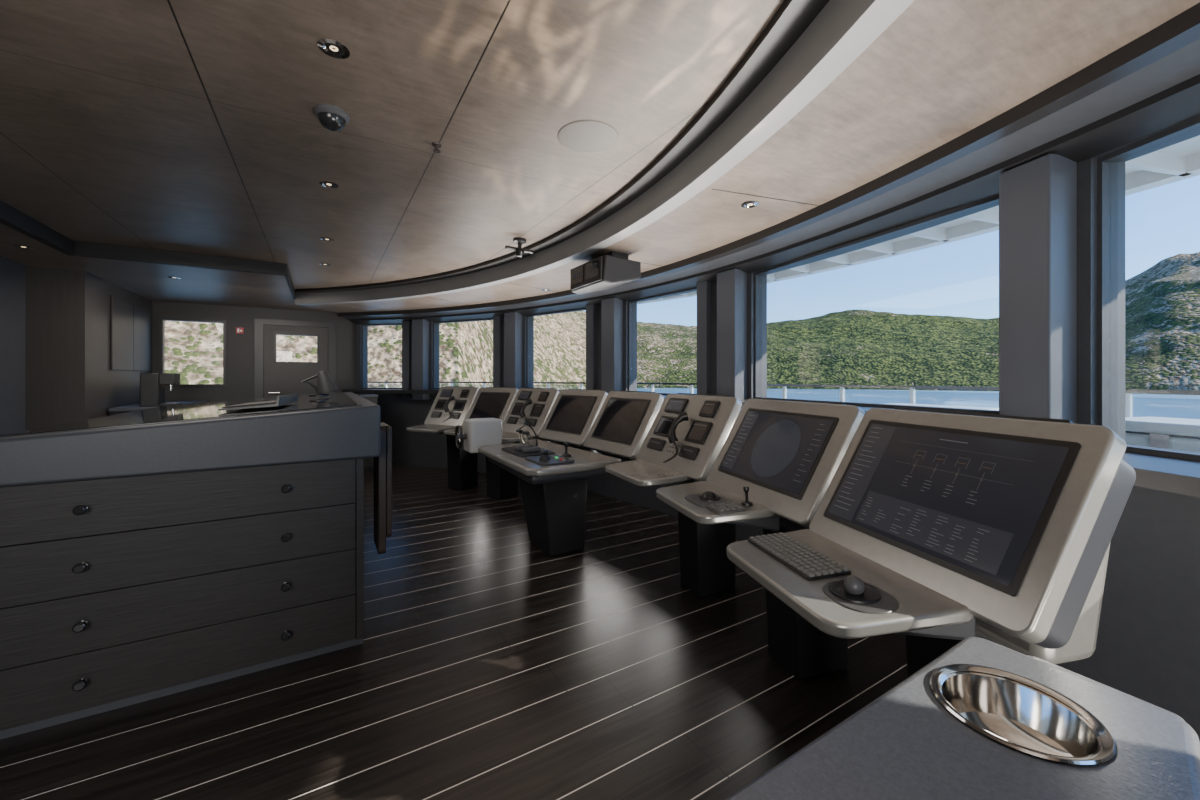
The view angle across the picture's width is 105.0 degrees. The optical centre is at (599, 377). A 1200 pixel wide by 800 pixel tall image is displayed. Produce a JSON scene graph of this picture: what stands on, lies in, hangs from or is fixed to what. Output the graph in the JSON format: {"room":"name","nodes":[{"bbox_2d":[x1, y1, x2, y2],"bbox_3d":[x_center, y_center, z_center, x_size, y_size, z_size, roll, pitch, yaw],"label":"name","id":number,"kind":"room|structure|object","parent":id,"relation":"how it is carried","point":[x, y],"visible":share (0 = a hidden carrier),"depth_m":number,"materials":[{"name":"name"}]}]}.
{"room":"control cabin","nodes":[
{"label":"control cabin","id":0,"kind":"room"},
{"bbox_2d":[0,256,25,434],"bbox_3d":[-2.807,0.100,0.374,0.120,2.300,8.140,0,0,-31],"label":"wall","id":1,"kind":"structure","parent":0,"point":[12,273],"depth_m":3.73,"materials":[{"name":"paint"}]},
{"bbox_2d":[26,266,151,429],"bbox_3d":[-5.239,0.150,4.746,0.470,2.200,1.860,0,0,-31],"label":"wall","id":2,"kind":"structure","parent":0,"point":[69,376],"depth_m":4.03,"materials":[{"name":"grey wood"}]},
{"bbox_2d":[110,295,150,370],"bbox_3d":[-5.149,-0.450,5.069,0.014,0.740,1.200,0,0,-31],"label":"upper cabinet","id":3,"kind":"object","parent":2,"relation":"attached to","point":[130,324],"visible":1,"depth_m":4.96,"materials":[{"name":"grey wood"}]},
{"bbox_2d":[152,301,355,401],"bbox_3d":[-4.763,0.100,6.201,2.750,2.300,0.140,0,0,-31],"label":"wall","id":4,"kind":"structure","parent":0,"point":[240,348],"depth_m":6.10,"materials":[{"name":"grey paint"}]},
{"bbox_2d":[160,317,225,386],"bbox_3d":[-5.189,-0.320,5.886,0.645,0.860,0.080,0,0,-31],"label":"window","id":5,"kind":"structure","parent":4,"relation":"in","point":[162,320],"depth_m":5.83,"materials":[{"name":"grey metal"}]},
{"bbox_2d":[236,327,243,333],"bbox_3d":[-4.780,-0.630,6.104,0.080,0.080,0.009,0,0,-31],"label":"fire sign","id":6,"kind":"object","parent":4,"relation":"attached to","point":[239,330],"visible":1,"depth_m":6.10,"materials":[{"name":"red plastic"}]},
{"bbox_2d":[255,318,335,397],"bbox_3d":[-4.236,0.225,6.431,0.950,2.050,0.111,0,0,-31],"label":"door","id":7,"kind":"structure","parent":4,"relation":"in","point":[273,378],"depth_m":6.38,"materials":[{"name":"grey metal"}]},
{"bbox_2d":[0,0,784,288],"bbox_3d":[-1.108,-1.080,2.485,4.970,0.060,10.000,0,0,-31],"label":"ceiling","id":8,"kind":"structure","parent":0,"point":[184,126],"depth_m":1.82,"materials":[{"name":"beige wood veneer"}]},
{"bbox_2d":[0,223,335,312],"bbox_3d":[-2.123,-1.000,1.873,2.600,0.100,10.000,0,0,-31],"label":"soffit","id":9,"kind":"structure","parent":8,"relation":"attached to","point":[150,281],"depth_m":4.44,"materials":[{"name":"grey paint"}]},
{"bbox_2d":[14,245,33,248],"bbox_3d":[-4.167,-0.947,3.326,0.090,0.006,0.090,0,0,-31],"label":"recessed light","id":10,"kind":"object","parent":9,"relation":"attached to","point":[19,246],"visible":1,"depth_m":3.32,"materials":[{"name":"metal"}]},
{"bbox_2d":[0,200,294,298],"bbox_3d":[-1.955,-0.997,1.343,1.400,0.106,8.920,0,0,-31],"label":"trim","id":11,"kind":"structure","parent":9,"relation":"attached to","point":[11,217],"depth_m":3.68,"materials":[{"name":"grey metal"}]},
{"bbox_2d":[320,237,333,240],"bbox_3d":[-2.061,-1.047,3.475,0.090,0.006,0.090,0,0,-31],"label":"recessed light","id":12,"kind":"object","parent":8,"relation":"in","point":[322,238],"visible":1,"depth_m":3.47,"materials":[{"name":"metal"}]},
{"bbox_2d":[319,181,338,187],"bbox_3d":[-1.467,-1.047,2.490,0.090,0.006,0.090,0,0,-31],"label":"recessed light","id":13,"kind":"object","parent":8,"relation":"in","point":[328,184],"visible":1,"depth_m":2.49,"materials":[{"name":"metal"}]},
{"bbox_2d":[314,104,349,131],"bbox_3d":[-1.062,-1.016,1.823,0.124,0.067,0.124,0,0,-31],"label":"dome camera","id":14,"kind":"object","parent":8,"relation":"attached to","point":[332,118],"visible":1,"depth_m":1.79,"materials":[{"name":"grey plastic"}]},
{"bbox_2d":[317,38,349,58],"bbox_3d":[-0.846,-1.047,1.463,0.090,0.006,0.090,0,0,-31],"label":"recessed light","id":15,"kind":"object","parent":8,"relation":"in","point":[333,47],"visible":1,"depth_m":1.46,"materials":[{"name":"metal"}]},
{"bbox_2d":[432,142,441,153],"bbox_3d":[-0.734,-1.034,2.068,0.044,0.033,0.044,0,0,-31],"label":"sprinkler","id":16,"kind":"object","parent":8,"relation":"attached to","point":[436,145],"visible":1,"depth_m":2.06,"materials":[{"name":"grey metal"}]},
{"bbox_2d":[505,237,532,256],"bbox_3d":[-0.609,-0.983,3.487,0.222,0.135,0.100,0,0,-31],"label":"bracket","id":17,"kind":"object","parent":8,"relation":"attached to","point":[519,251],"visible":1,"depth_m":3.46,"materials":[{"name":"silver metal"}]},
{"bbox_2d":[558,120,617,151],"bbox_3d":[-0.053,-1.046,2.004,0.264,0.008,0.264,0,0,-31],"label":"ceiling speaker","id":18,"kind":"object","parent":8,"relation":"attached to","point":[581,135],"visible":1,"depth_m":1.99,"materials":[{"name":"plastic"}]},
{"bbox_2d":[301,0,1199,312],"bbox_3d":[-0.497,-0.975,2.838,2.660,0.150,9.253,0,0,-31],"label":"soffit","id":19,"kind":"structure","parent":8,"relation":"attached to","point":[942,70],"depth_m":1.54,"materials":[{"name":"beige wood"}]},
{"bbox_2d":[570,251,640,294],"bbox_3d":[0.028,-0.772,3.403,0.337,0.255,0.480,0,0,-31],"label":"display","id":20,"kind":"object","parent":19,"relation":"attached to","point":[611,269],"visible":1,"depth_m":3.24,"materials":[{"name":"black plastic"}]},
{"bbox_2d":[741,201,758,207],"bbox_3d":[0.776,-0.897,2.380,0.090,0.006,0.090,0,0,-31],"label":"recessed light","id":21,"kind":"object","parent":19,"relation":"attached to","point":[749,204],"visible":1,"depth_m":2.38,"materials":[{"name":"metal"}]},
{"bbox_2d":[712,189,819,205],"bbox_3d":[0.837,-0.900,2.295,0.650,0.002,0.005,0,0,-19],"label":"joint","id":22,"kind":"object","parent":19,"relation":"attached to","point":[712,189],"visible":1,"depth_m":2.29,"materials":[{"name":"black plastic"}]},
{"bbox_2d":[0,465,906,799],"bbox_3d":[-1.108,1.290,2.485,4.970,0.080,10.000,0,0,-31],"label":"floor","id":23,"kind":"structure","parent":0,"point":[488,665],"depth_m":1.80,"materials":[{"name":"brown wood"}]},
{"bbox_2d":[109,401,209,414],"bbox_3d":[-4.893,0.770,5.188,0.530,0.960,1.400,0,0,-31],"label":"base cabinet","id":24,"kind":"object","parent":23,"relation":"on","point":[129,408],"visible":0.16,"depth_m":4.55,"materials":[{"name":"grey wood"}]},
{"bbox_2d":[140,373,180,406],"bbox_3d":[-4.560,0.120,4.782,0.270,0.340,0.240,0,0,-31],"label":"coffee machine","id":25,"kind":"object","parent":24,"relation":"on","point":[152,385],"visible":0.92,"depth_m":4.67,"materials":[{"name":"black plastic"}]},
{"bbox_2d":[0,392,379,739],"bbox_3d":[-2.231,0.689,2.909,1.285,1.122,2.514,0,0,-31],"label":"drawer cabinet","id":26,"kind":"object","parent":23,"relation":"on","point":[151,553],"visible":1,"depth_m":1.81,"materials":[{"name":"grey wood"}]},
{"bbox_2d":[218,393,298,410],"bbox_3d":[-1.796,0.123,2.448,0.247,0.066,0.450,0,0,-23],"label":"holder","id":27,"kind":"object","parent":26,"relation":"on","point":[291,398],"visible":1,"depth_m":2.30,"materials":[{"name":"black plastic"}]},
{"bbox_2d":[301,370,337,396],"bbox_3d":[-1.950,0.036,3.203,0.223,0.183,0.130,0,0,-31],"label":"desk lamp","id":28,"kind":"object","parent":26,"relation":"on","point":[325,383],"visible":1,"depth_m":3.18,"materials":[{"name":"black plastic"}]},
{"bbox_2d":[374,422,391,553],"bbox_3d":[-1.149,0.568,2.425,0.066,0.645,0.260,0,0,-31],"label":"flap","id":29,"kind":"object","parent":26,"relation":"attached to","point":[382,464],"visible":0.87,"depth_m":2.32,"materials":[{"name":"black wood"}]},
{"bbox_2d":[356,394,377,472],"bbox_3d":[-3.270,0.735,6.156,0.500,1.030,0.500,0,0,-31],"label":"base cabinet","id":30,"kind":"object","parent":23,"relation":"on","point":[368,462],"visible":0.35,"depth_m":6.03,"materials":[{"name":"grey wood"}]},
{"bbox_2d":[406,386,478,490],"bbox_3d":[-1.678,0.673,5.044,0.580,1.154,0.739,0,0,29],"label":"control console","id":31,"kind":"object","parent":23,"relation":"on","point":[451,405],"visible":0.91,"depth_m":5.11,"materials":[{"name":"grey plastic"}]},
{"bbox_2d":[406,424,455,432],"bbox_3d":[-1.779,0.532,4.872,0.499,0.034,0.340,0,3,29],"label":"shelf","id":32,"kind":"object","parent":31,"relation":"attached to","point":[425,428],"depth_m":4.78,"materials":[{"name":"grey plastic"}]},
{"bbox_2d":[444,387,517,498],"bbox_3d":[-1.170,0.673,4.705,0.580,1.154,0.719,0,0,36],"label":"control console","id":33,"kind":"object","parent":23,"relation":"on","point":[489,402],"visible":0.39,"depth_m":4.77,"materials":[{"name":"grey plastic"}]},
{"bbox_2d":[444,427,463,435],"bbox_3d":[-1.291,0.531,4.547,0.498,0.034,0.320,0,3,36],"label":"shelf","id":34,"kind":"object","parent":33,"relation":"attached to","point":[452,431],"depth_m":4.50,"materials":[{"name":"grey plastic"}]},
{"bbox_2d":[502,388,559,442],"bbox_3d":[-0.696,0.673,4.318,0.580,1.154,0.679,0,0,43],"label":"control console","id":35,"kind":"object","parent":23,"relation":"on","point":[532,406],"visible":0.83,"depth_m":4.27,"materials":[{"name":"grey plastic"}]},
{"bbox_2d":[502,431,534,441],"bbox_3d":[-0.835,0.530,4.175,0.497,0.034,0.280,0,3,43],"label":"shelf","id":36,"kind":"object","parent":35,"relation":"attached to","point":[507,436],"depth_m":4.06,"materials":[{"name":"grey plastic"}]},
{"bbox_2d":[478,422,621,556],"bbox_3d":[-0.429,0.790,3.256,0.649,0.921,1.218,0,0,-31],"label":"desk","id":37,"kind":"object","parent":23,"relation":"on","point":[553,477],"visible":0.98,"depth_m":3.18,"materials":[{"name":"grey plastic"}]},
{"bbox_2d":[455,418,514,452],"bbox_3d":[-0.908,0.455,3.703,0.470,0.250,0.220,0,0,-31],"label":"console","id":38,"kind":"object","parent":37,"relation":"attached to","point":[478,432],"visible":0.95,"depth_m":3.59,"materials":[{"name":"grey plastic"}]},
{"bbox_2d":[539,389,607,453],"bbox_3d":[-0.210,0.363,3.889,0.347,0.534,0.630,0,0,-40],"label":"control console","id":39,"kind":"object","parent":37,"relation":"attached to","point":[574,412],"visible":0.71,"depth_m":3.81,"materials":[{"name":"grey plastic"}]},
{"bbox_2d":[584,390,663,461],"bbox_3d":[0.183,0.363,3.334,0.347,0.534,0.630,0,0,-33],"label":"control console","id":40,"kind":"object","parent":37,"relation":"attached to","point":[624,420],"visible":0.86,"depth_m":3.24,"materials":[{"name":"grey plastic"}]},
{"bbox_2d":[605,393,741,596],"bbox_3d":[0.441,0.673,2.663,0.709,1.154,0.680,0,0,-24],"label":"control console","id":41,"kind":"object","parent":23,"relation":"on","point":[688,432],"visible":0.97,"depth_m":2.63,"materials":[{"name":"grey plastic"}]},
{"bbox_2d":[605,459,689,485],"bbox_3d":[0.249,0.531,2.604,0.310,0.034,0.518,-3,1,-24],"label":"shelf","id":42,"kind":"object","parent":41,"relation":"attached to","point":[640,472],"depth_m":2.50,"materials":[{"name":"grey plastic"}]},
{"bbox_2d":[656,398,864,678],"bbox_3d":[0.688,0.673,1.965,0.729,1.154,0.704,0,0,-17],"label":"control console","id":43,"kind":"object","parent":23,"relation":"on","point":[779,459],"visible":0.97,"depth_m":1.91,"materials":[{"name":"grey plastic"}]},
{"bbox_2d":[656,481,773,523],"bbox_3d":[0.471,0.531,1.998,0.330,0.034,0.518,-3,1,-17],"label":"shelf","id":44,"kind":"object","parent":43,"relation":"attached to","point":[729,505],"depth_m":1.88,"materials":[{"name":"grey plastic"}]},
{"bbox_2d":[726,407,1135,677],"bbox_3d":[0.823,0.673,1.242,0.769,1.154,0.667,0,0,-13],"label":"control console","id":45,"kind":"object","parent":23,"relation":"on","point":[937,529],"visible":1,"depth_m":1.09,"materials":[{"name":"grey plastic"}]},
{"bbox_2d":[726,529,973,638],"bbox_3d":[0.616,0.533,1.254,0.370,0.034,0.554,-3,1,-13],"label":"shelf","id":46,"kind":"object","parent":45,"relation":"attached to","point":[807,570],"depth_m":1.14,"materials":[{"name":"grey plastic"}]},
{"bbox_2d":[725,637,1199,799],"bbox_3d":[0.470,0.872,0.498,0.999,0.756,0.437,0,0,-31],"label":"countertop","id":47,"kind":"structure","parent":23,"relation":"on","point":[984,719],"depth_m":0.63,"materials":[{"name":"grey stone"}]},
{"bbox_2d":[930,664,1115,764],"bbox_3d":[0.624,0.534,0.694,0.206,0.080,0.206,0,0,-31],"label":"sink","id":48,"kind":"object","parent":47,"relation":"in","point":[1030,721],"depth_m":0.72,"materials":[{"name":"metal"}]},
{"bbox_2d":[356,116,1199,740],"bbox_3d":[0.014,0.070,3.162,2.510,2.360,10.000,0,0,-31],"label":"wall","id":49,"kind":"structure","parent":0,"point":[1147,649],"depth_m":1.61,"materials":[{"name":"paint"}]},
{"bbox_2d":[362,323,401,388],"bbox_3d":[-3.138,-0.312,6.700,0.714,0.945,0.060,0,0,12],"label":"window","id":50,"kind":"structure","parent":49,"relation":"in","point":[363,325],"depth_m":6.76,"materials":[{"name":"metal"}]},
{"bbox_2d":[402,321,410,398],"bbox_3d":[-2.745,-0.250,6.525,0.116,1.100,0.050,0,0,16],"label":"post","id":51,"kind":"object","parent":49,"relation":"attached to","point":[406,326],"visible":1,"depth_m":6.50,"materials":[{"name":"grey paint"}]},
{"bbox_2d":[412,319,428,399],"bbox_3d":[-2.499,-0.255,6.407,0.194,1.110,0.130,0,0,18],"label":"post","id":52,"kind":"object","parent":49,"relation":"attached to","point":[420,327],"visible":1,"depth_m":6.35,"materials":[{"name":"grey paint"}]},
{"bbox_2d":[433,318,492,388],"bbox_3d":[-1.833,-0.312,6.255,1.093,0.945,0.060,0,0,24],"label":"window","id":53,"kind":"structure","parent":49,"relation":"in","point":[487,319],"depth_m":6.46,"materials":[{"name":"metal"}]},
{"bbox_2d":[493,316,501,386],"bbox_3d":[-1.317,-0.250,5.920,0.116,1.100,0.050,0,0,30],"label":"post","id":54,"kind":"object","parent":49,"relation":"attached to","point":[497,320],"visible":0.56,"depth_m":5.90,"materials":[{"name":"grey paint"}]},
{"bbox_2d":[504,312,521,389],"bbox_3d":[-1.081,-0.255,5.728,0.194,1.110,0.130,0,0,33],"label":"post","id":55,"kind":"object","parent":49,"relation":"attached to","point":[512,320],"visible":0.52,"depth_m":5.67,"materials":[{"name":"grey paint"}]},
{"bbox_2d":[527,308,585,390],"bbox_3d":[-0.493,-0.312,5.434,1.038,0.945,0.060,0,0,39],"label":"window","id":56,"kind":"structure","parent":49,"relation":"in","point":[578,309],"depth_m":5.74,"materials":[{"name":"metal"}]},
{"bbox_2d":[295,0,829,292],"bbox_3d":[-0.891,-1.036,2.585,1.976,0.028,7.969,0,0,-31],"label":"trim","id":57,"kind":"structure","parent":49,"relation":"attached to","point":[793,17],"depth_m":1.85,"materials":[{"name":"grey metal"}]},
{"bbox_2d":[586,304,595,389],"bbox_3d":[-0.097,-0.250,5.001,0.116,1.100,0.050,0,0,44],"label":"post","id":58,"kind":"object","parent":49,"relation":"attached to","point":[591,308],"visible":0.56,"depth_m":4.97,"materials":[{"name":"grey paint"}]},
{"bbox_2d":[294,0,914,304],"bbox_3d":[-0.822,-0.972,2.627,2.013,0.157,8.123,0,0,-31],"label":"trim","id":59,"kind":"structure","parent":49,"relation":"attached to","point":[842,30],"depth_m":1.82,"materials":[{"name":"white paint"}]},
{"bbox_2d":[601,297,622,392],"bbox_3d":[0.125,-0.255,4.717,0.130,1.110,0.194,0,0,-43],"label":"post","id":60,"kind":"object","parent":49,"relation":"attached to","point":[611,308],"visible":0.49,"depth_m":4.65,"materials":[{"name":"grey paint"}]},
{"bbox_2d":[341,389,892,412],"bbox_3d":[-0.640,0.185,4.603,7.173,0.050,1.376,0,0,43],"label":"sill","id":61,"kind":"structure","parent":49,"relation":"attached to","point":[395,391],"depth_m":6.20,"materials":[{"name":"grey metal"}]},
{"bbox_2d":[628,287,696,394],"bbox_3d":[0.603,-0.312,4.315,0.060,0.945,0.971,0,0,-37],"label":"window","id":62,"kind":"structure","parent":49,"relation":"in","point":[631,302],"depth_m":4.68,"materials":[{"name":"metal"}]},
{"bbox_2d":[697,281,710,394],"bbox_3d":[0.862,-0.250,3.825,0.052,1.100,0.117,0,0,-31],"label":"post","id":63,"kind":"object","parent":49,"relation":"attached to","point":[703,288],"visible":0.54,"depth_m":3.79,"materials":[{"name":"grey paint"}]},
{"bbox_2d":[717,268,746,399],"bbox_3d":[1.004,-0.255,3.505,0.136,1.110,0.196,0,0,-31],"label":"post","id":64,"kind":"object","parent":49,"relation":"attached to","point":[731,284],"visible":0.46,"depth_m":3.44,"materials":[{"name":"grey paint"}]},
{"bbox_2d":[337,2,1199,316],"bbox_3d":[-0.290,-0.880,2.963,2.276,0.060,9.330,0,0,-31],"label":"trim","id":65,"kind":"structure","parent":49,"relation":"attached to","point":[1183,29],"depth_m":1.65,"materials":[{"name":"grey metal"}]},
{"bbox_2d":[347,39,1199,318],"bbox_3d":[-0.194,-0.877,3.020,2.411,0.065,9.609,0,0,-31],"label":"trim","id":66,"kind":"structure","parent":49,"relation":"attached to","point":[1183,64],"depth_m":1.77,"materials":[{"name":"metal"}]},
{"bbox_2d":[350,74,1199,323],"bbox_3d":[-0.085,-0.848,3.086,2.438,0.125,9.826,0,0,-31],"label":"trim","id":67,"kind":"structure","parent":49,"relation":"attached to","point":[1179,103],"depth_m":2.03,"materials":[{"name":"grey metal"}]},
{"bbox_2d":[368,117,1199,460],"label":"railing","id":68,"kind":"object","parent":49,"relation":"in","point":[1107,165],"depth_m":1.63,"materials":[{"name":"metal"}]},
{"bbox_2d":[754,195,998,414],"bbox_3d":[1.461,-0.312,2.702,0.060,0.945,1.593,0,0,-21],"label":"window","id":69,"kind":"structure","parent":49,"relation":"in","point":[993,200],"depth_m":2.66,"materials":[{"name":"metal"}]},
{"bbox_2d":[999,154,1076,422],"bbox_3d":[1.661,-0.255,1.752,0.130,1.110,0.177,0,0,-12],"label":"post","id":70,"kind":"object","parent":49,"relation":"attached to","point":[1038,197],"visible":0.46,"depth_m":1.69,"materials":[{"name":"grey paint"}]},
{"bbox_2d":[1122,452,1199,497],"bbox_3d":[1.569,0.275,0.077,0.564,0.050,3.570,0,0,4],"label":"sill","id":71,"kind":"structure","parent":49,"relation":"attached to","point":[1178,476],"depth_m":1.25,"materials":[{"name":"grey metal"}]},
{"label":"outside","id":72,"kind":"structure","parent":0,"visible":0},
{"bbox_2d":[165,252,1199,390],"bbox_3d":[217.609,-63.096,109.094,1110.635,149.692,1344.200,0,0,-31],"label":"hillside","id":73,"kind":"structure","parent":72,"point":[848,347],"depth_m":379.67,"materials":[{"name":"green plant"}]},
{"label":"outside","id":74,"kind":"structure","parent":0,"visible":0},
{"bbox_2d":[637,388,1199,418],"bbox_3d":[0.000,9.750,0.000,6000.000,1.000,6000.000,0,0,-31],"label":"sea","id":75,"kind":"structure","parent":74,"point":[1143,405],"depth_m":207.56,"materials":[{"name":"liquid"}]},
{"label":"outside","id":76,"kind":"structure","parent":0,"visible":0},
{"bbox_2d":[637,135,1199,303],"bbox_3d":[0.075,-1.085,3.274,4.588,0.170,13.380,0,0,-31],"label":"roof overhang","id":77,"kind":"object","parent":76,"point":[1179,161],"visible":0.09,"depth_m":3.16,"materials":[{"name":"white paint"}]},
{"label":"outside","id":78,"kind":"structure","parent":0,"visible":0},
{"bbox_3d":[0.223,1.330,3.367,4.938,0.080,13.992,0,0,-31],"label":"deck","id":79,"kind":"object","parent":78,"visible":0},
{"bbox_2d":[884,403,998,409],"bbox_3d":[2.338,0.745,3.275,0.457,1.090,0.730,0,0,-23],"label":"locker","id":80,"kind":"object","parent":79,"relation":"on","point":[966,407],"visible":0.03,"depth_m":3.23,"materials":[{"name":"metal"}]},
{"bbox_2d":[1125,417,1199,452],"bbox_3d":[2.713,0.745,2.099,0.457,1.090,0.530,0,0,-13],"label":"locker","id":81,"kind":"object","parent":79,"relation":"on","point":[1181,434],"visible":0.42,"depth_m":2.06,"materials":[{"name":"metal"}]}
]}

